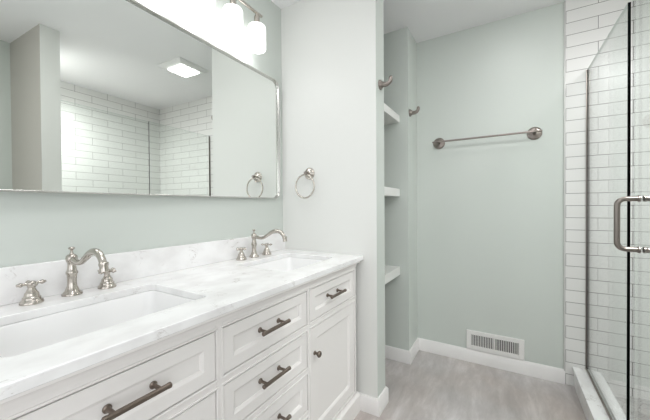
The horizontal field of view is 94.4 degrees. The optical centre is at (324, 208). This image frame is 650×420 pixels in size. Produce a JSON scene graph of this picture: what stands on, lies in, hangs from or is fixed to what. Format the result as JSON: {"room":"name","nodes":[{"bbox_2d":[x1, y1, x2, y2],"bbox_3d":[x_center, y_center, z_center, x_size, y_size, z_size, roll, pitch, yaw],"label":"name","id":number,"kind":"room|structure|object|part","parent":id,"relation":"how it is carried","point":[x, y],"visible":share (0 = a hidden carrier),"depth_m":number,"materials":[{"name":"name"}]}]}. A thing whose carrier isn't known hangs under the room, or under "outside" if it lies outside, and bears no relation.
{"room":"bathroom","nodes":[
{"label":"bathroom","id":0,"kind":"room"},
{"bbox_2d":[0,0,282,266],"bbox_3d":[-0.925,-0.069,0.965,0.100,2.406,4.306,0,1,31],"label":"wall","id":1,"kind":"structure","parent":0,"point":[34,227],"depth_m":1.24,"materials":[{"name":"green paint"}]},
{"bbox_2d":[0,0,279,198],"bbox_3d":[-0.643,-0.423,1.322,0.051,0.738,1.360,0,1,30],"label":"wall mirror","id":2,"kind":"object","parent":1,"relation":"attached to","point":[111,97],"visible":1,"depth_m":1.12,"materials":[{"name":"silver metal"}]},
{"bbox_2d":[0,232,284,305],"bbox_3d":[-0.644,0.215,1.318,0.020,0.107,1.474,0,1,31],"label":"backsplash","id":3,"kind":"structure","parent":1,"relation":"attached to","point":[130,265],"depth_m":1.14,"materials":[{"name":"white stone"}]},
{"bbox_2d":[223,0,265,53],"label":"vanity light","id":4,"kind":"object","parent":1,"relation":"attached to","point":[232,13],"depth_m":1.55,"materials":[{"name":"white glass"}]},
{"bbox_3d":[-0.462,-0.939,1.511,0.096,0.138,0.096,0,1,31],"label":"lamp shade","id":5,"kind":"part","parent":4,"relation":"part of","materials":[{"name":"white glass"}]},
{"bbox_2d":[254,13,259,21],"bbox_3d":[-0.375,-1.039,1.655,0.040,0.064,0.040,0,1,31],"label":"socket","id":6,"kind":"object","parent":4,"relation":"attached to","point":[257,15],"depth_m":1.64,"materials":[{"name":"silver metal"}]},
{"bbox_3d":[-0.375,-0.941,1.656,0.096,0.138,0.096,0,1,31],"label":"lamp shade","id":7,"kind":"part","parent":4,"relation":"part of","materials":[{"name":"white glass"}]},
{"bbox_2d":[281,0,384,397],"bbox_3d":[0.033,-0.084,1.840,0.645,2.406,0.123,0,1,31],"label":"wall partition","id":8,"kind":"structure","parent":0,"point":[332,51],"depth_m":1.72,"materials":[{"name":"grey paint"}]},
{"bbox_2d":[295,168,314,198],"bbox_3d":[-0.114,-0.155,1.823,0.144,0.190,0.055,0,1,31],"label":"towel ring","id":9,"kind":"object","parent":8,"relation":"attached to","point":[309,173],"visible":1,"depth_m":1.82,"materials":[{"name":"silver metal"}]},
{"bbox_2d":[359,386,388,416],"bbox_3d":[0.047,1.074,1.848,0.659,0.090,0.151,0,1,31],"label":"baseboard","id":10,"kind":"structure","parent":8,"relation":"attached to","point":[374,406],"depth_m":1.65,"materials":[{"name":"white paint"}]},
{"bbox_2d":[378,75,392,89],"bbox_3d":[0.334,-0.690,1.646,0.072,0.066,0.054,0,1,31],"label":"robe hook","id":11,"kind":"object","parent":8,"relation":"attached to","point":[381,84],"visible":1,"depth_m":1.64,"materials":[{"name":"grey metal"}]},
{"bbox_3d":[0.338,-0.695,1.644,0.064,0.055,0.028,0,1,31],"label":"arm","id":12,"kind":"part","parent":11,"relation":"part of","materials":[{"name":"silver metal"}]},
{"bbox_2d":[384,27,417,350],"bbox_3d":[0.385,-0.092,2.427,0.645,2.406,0.252,0,1,31],"label":"wall niche","id":13,"kind":"object","parent":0,"point":[400,47],"visible":0.29,"depth_m":2.20,"materials":[{"name":"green paint"}]},
{"bbox_2d":[384,103,398,124],"bbox_3d":[0.162,-0.645,2.116,0.582,0.051,0.496,0,1,31],"label":"niche shelf","id":14,"kind":"object","parent":13,"relation":"attached to","point":[390,117],"visible":0.24,"depth_m":2.07,"materials":[{"name":"white paint"}]},
{"bbox_2d":[384,187,399,196],"bbox_3d":[0.166,-0.112,2.122,0.582,0.056,0.496,0,1,31],"label":"niche shelf","id":15,"kind":"object","parent":13,"relation":"attached to","point":[388,192],"visible":0.24,"depth_m":2.04,"materials":[{"name":"white paint"}]},
{"bbox_2d":[385,265,399,283],"bbox_3d":[0.170,0.454,2.127,0.582,0.060,0.496,0,1,31],"label":"niche shelf","id":16,"kind":"object","parent":13,"relation":"attached to","point":[391,272],"visible":0.24,"depth_m":2.08,"materials":[{"name":"white paint"}]},
{"bbox_2d":[409,106,419,116],"bbox_3d":[0.645,-0.700,2.165,0.072,0.066,0.054,0,1,31],"label":"robe hook","id":17,"kind":"object","parent":13,"relation":"attached to","point":[416,111],"visible":1,"depth_m":2.16,"materials":[{"name":"grey metal"}]},
{"bbox_3d":[0.649,-0.706,2.163,0.064,0.055,0.028,0,1,31],"label":"arm","id":18,"kind":"part","parent":17,"relation":"part of","materials":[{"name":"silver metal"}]},
{"bbox_2d":[271,0,566,42],"bbox_3d":[0.224,-1.323,0.259,2.800,0.100,4.306,0,1,31],"label":"ceiling","id":19,"kind":"structure","parent":0,"point":[425,20],"depth_m":1.99,"materials":[{"name":"white paint"}]},
{"bbox_2d":[354,350,649,419],"bbox_3d":[0.241,1.173,0.283,2.800,0.120,4.306,0,1,31],"label":"floor","id":20,"kind":"structure","parent":0,"point":[434,386],"depth_m":1.79,"materials":[{"name":"grey stone"}]},
{"bbox_2d":[0,261,359,419],"bbox_3d":[-0.393,0.711,1.201,0.570,0.836,1.401,0,1,31],"label":"vanity cabinet","id":21,"kind":"object","parent":20,"relation":"on","point":[289,354],"visible":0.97,"depth_m":0.93,"materials":[{"name":"white paint"}]},
{"bbox_3d":[-0.428,0.419,0.675,0.020,0.135,0.422,0,1,31],"label":"drawer","id":22,"kind":"part","parent":21,"relation":"part of","materials":[{"name":"white paint"}]},
{"bbox_3d":[-0.411,0.416,0.657,0.042,0.018,0.142,0,1,31],"label":"handle","id":23,"kind":"part","parent":21,"relation":"part of","materials":[{"name":"grey metal"}]},
{"bbox_2d":[0,249,362,400],"bbox_3d":[-0.409,0.281,1.178,0.566,0.024,1.474,0,1,31],"label":"countertop","id":24,"kind":"structure","parent":21,"relation":"on","point":[217,289],"depth_m":0.86,"materials":[{"name":"white stone"}]},
{"bbox_2d":[16,247,116,305],"bbox_3d":[-0.722,0.194,0.906,0.255,0.158,0.257,0,1,31],"label":"faucet","id":25,"kind":"object","parent":24,"relation":"on","point":[32,296],"visible":1,"depth_m":0.92,"materials":[{"name":"silver metal"}]},
{"bbox_3d":[-0.851,0.251,0.874,0.054,0.047,0.054,0,1,31],"label":"handle","id":26,"kind":"part","parent":25,"relation":"part of","materials":[{"name":"silver metal"}]},
{"bbox_3d":[-0.806,0.133,0.957,0.018,0.024,0.018,0,1,31],"label":"lift knob","id":27,"kind":"part","parent":25,"relation":"part of","materials":[{"name":"silver metal"}]},
{"bbox_3d":[-0.710,0.147,0.900,0.228,0.064,0.024,0,1,31],"label":"spout","id":28,"kind":"part","parent":25,"relation":"part of","materials":[{"name":"silver metal"}]},
{"bbox_3d":[-0.752,0.249,1.039,0.054,0.047,0.054,0,1,31],"label":"handle","id":29,"kind":"part","parent":25,"relation":"part of","materials":[{"name":"silver metal"}]},
{"bbox_2d":[0,290,194,356],"bbox_3d":[-0.607,0.371,0.823,0.349,0.146,0.483,0,1,31],"label":"undermount sink","id":30,"kind":"object","parent":24,"relation":"in","point":[18,338],"visible":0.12,"depth_m":0.89,"materials":[{"name":"white ceramic"}]},
{"bbox_2d":[236,229,286,260],"bbox_3d":[-0.303,0.185,1.589,0.255,0.158,0.257,0,1,31],"label":"faucet","id":31,"kind":"object","parent":24,"relation":"on","point":[241,256],"visible":1,"depth_m":1.61,"materials":[{"name":"silver metal"}]},
{"bbox_3d":[-0.433,0.241,1.556,0.054,0.047,0.054,0,1,31],"label":"handle","id":32,"kind":"part","parent":31,"relation":"part of","materials":[{"name":"silver metal"}]},
{"bbox_3d":[-0.334,0.239,1.722,0.054,0.047,0.054,0,1,31],"label":"handle","id":33,"kind":"part","parent":31,"relation":"part of","materials":[{"name":"silver metal"}]},
{"bbox_3d":[-0.291,0.137,1.583,0.228,0.064,0.024,0,1,31],"label":"spout","id":34,"kind":"part","parent":31,"relation":"part of","materials":[{"name":"silver metal"}]},
{"bbox_2d":[249,257,322,270],"bbox_3d":[-0.186,0.361,1.523,0.350,0.146,0.446,0,1,31],"label":"undermount sink","id":35,"kind":"object","parent":24,"relation":"in","point":[288,263],"visible":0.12,"depth_m":1.70,"materials":[{"name":"white ceramic"}]},
{"bbox_3d":[-0.425,0.763,0.678,0.020,0.485,0.422,0,1,31],"label":"door","id":36,"kind":"part","parent":21,"relation":"part of","materials":[{"name":"white paint"}]},
{"bbox_3d":[-0.194,0.413,1.064,0.020,0.135,0.426,0,1,31],"label":"drawer","id":37,"kind":"part","parent":21,"relation":"part of","materials":[{"name":"white paint"}]},
{"bbox_3d":[-0.193,0.586,1.066,0.020,0.144,0.426,0,1,31],"label":"drawer","id":38,"kind":"part","parent":21,"relation":"part of","materials":[{"name":"white paint"}]},
{"bbox_3d":[-0.176,0.583,1.049,0.042,0.018,0.142,0,1,31],"label":"handle","id":39,"kind":"part","parent":21,"relation":"part of","materials":[{"name":"grey metal"}]},
{"bbox_3d":[-0.178,0.409,1.047,0.042,0.018,0.142,0,1,31],"label":"handle","id":40,"kind":"part","parent":21,"relation":"part of","materials":[{"name":"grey metal"}]},
{"bbox_3d":[-0.192,0.764,1.068,0.020,0.144,0.426,0,1,31],"label":"drawer","id":41,"kind":"part","parent":21,"relation":"part of","materials":[{"name":"white paint"}]},
{"bbox_3d":[-0.175,0.761,1.051,0.042,0.018,0.142,0,1,31],"label":"handle","id":42,"kind":"part","parent":21,"relation":"part of","materials":[{"name":"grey metal"}]},
{"bbox_3d":[-0.032,0.620,1.286,0.032,0.027,0.027,0,1,31],"label":"knob","id":43,"kind":"part","parent":21,"relation":"part of","materials":[{"name":"grey metal"}]},
{"bbox_3d":[0.039,0.406,1.453,0.020,0.135,0.422,0,1,31],"label":"drawer","id":44,"kind":"part","parent":21,"relation":"part of","materials":[{"name":"white paint"}]},
{"bbox_3d":[0.041,0.751,1.456,0.020,0.488,0.422,0,1,31],"label":"door","id":45,"kind":"part","parent":21,"relation":"part of","materials":[{"name":"white paint"}]},
{"bbox_3d":[0.054,0.403,1.433,0.042,0.018,0.142,0,1,31],"label":"handle","id":46,"kind":"part","parent":21,"relation":"part of","materials":[{"name":"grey metal"}]},
{"bbox_2d":[572,367,625,419],"bbox_3d":[1.238,1.056,1.235,0.137,0.122,1.430,0,1,31],"label":"shower curb","id":47,"kind":"object","parent":20,"relation":"on","point":[593,408],"visible":0.87,"depth_m":1.60,"materials":[{"name":"white stone"}]},
{"bbox_2d":[585,2,630,419],"bbox_3d":[1.419,0.076,1.530,0.018,1.829,0.714,0,1,31],"label":"glass panel","id":48,"kind":"object","parent":47,"relation":"on","point":[611,416],"visible":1,"depth_m":1.47,"materials":[{"name":"clear glass"}]},
{"bbox_2d":[417,0,649,399],"bbox_3d":[1.353,-0.095,2.047,2.696,2.406,0.108,0,1,31],"label":"wall","id":49,"kind":"structure","parent":0,"point":[490,210],"depth_m":1.97,"materials":[{"name":"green paint"}]},
{"bbox_2d":[385,338,564,383],"bbox_3d":[0.783,1.066,2.196,1.563,0.090,0.266,0,1,31],"label":"baseboard","id":50,"kind":"structure","parent":49,"relation":"attached to","point":[541,371],"depth_m":2.15,"materials":[{"name":"white paint"}]},
{"bbox_2d":[432,127,541,148],"bbox_3d":[1.099,-0.492,2.093,0.678,0.084,0.081,0,1,31],"label":"towel bar","id":51,"kind":"object","parent":49,"relation":"attached to","point":[534,133],"visible":1,"depth_m":2.01,"materials":[{"name":"grey metal"}]},
{"bbox_2d":[466,329,524,359],"bbox_3d":[1.183,0.948,2.103,0.353,0.138,0.011,0,1,31],"label":"air vent","id":52,"kind":"object","parent":49,"relation":"in","point":[500,345],"visible":1,"depth_m":2.10,"materials":[{"name":"white metal"}]},
{"bbox_2d":[564,1,565,383],"bbox_3d":[1.509,-0.094,1.894,0.008,2.406,0.010,0,1,31],"label":"trim","id":53,"kind":"structure","parent":49,"relation":"attached to","point":[564,1],"depth_m":1.89,"materials":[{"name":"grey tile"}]},
{"bbox_3d":[1.229,-0.077,0.326,1.140,2.406,0.111,0,1,31],"label":"shower","id":54,"kind":"object","parent":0,"visible":0},
{"bbox_2d":[613,0,649,252],"bbox_3d":[1.056,0.078,0.914,0.146,1.816,0.715,0,1,31],"label":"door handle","id":55,"kind":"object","parent":54,"relation":"attached to","point":[617,203],"depth_m":1.16,"materials":[{"name":"silver metal"}]},
{"bbox_3d":[1.191,0.059,1.139,0.146,0.219,0.025,0,1,31],"label":"pull handle","id":56,"kind":"part","parent":55,"relation":"part of","materials":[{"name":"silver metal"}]}
]}

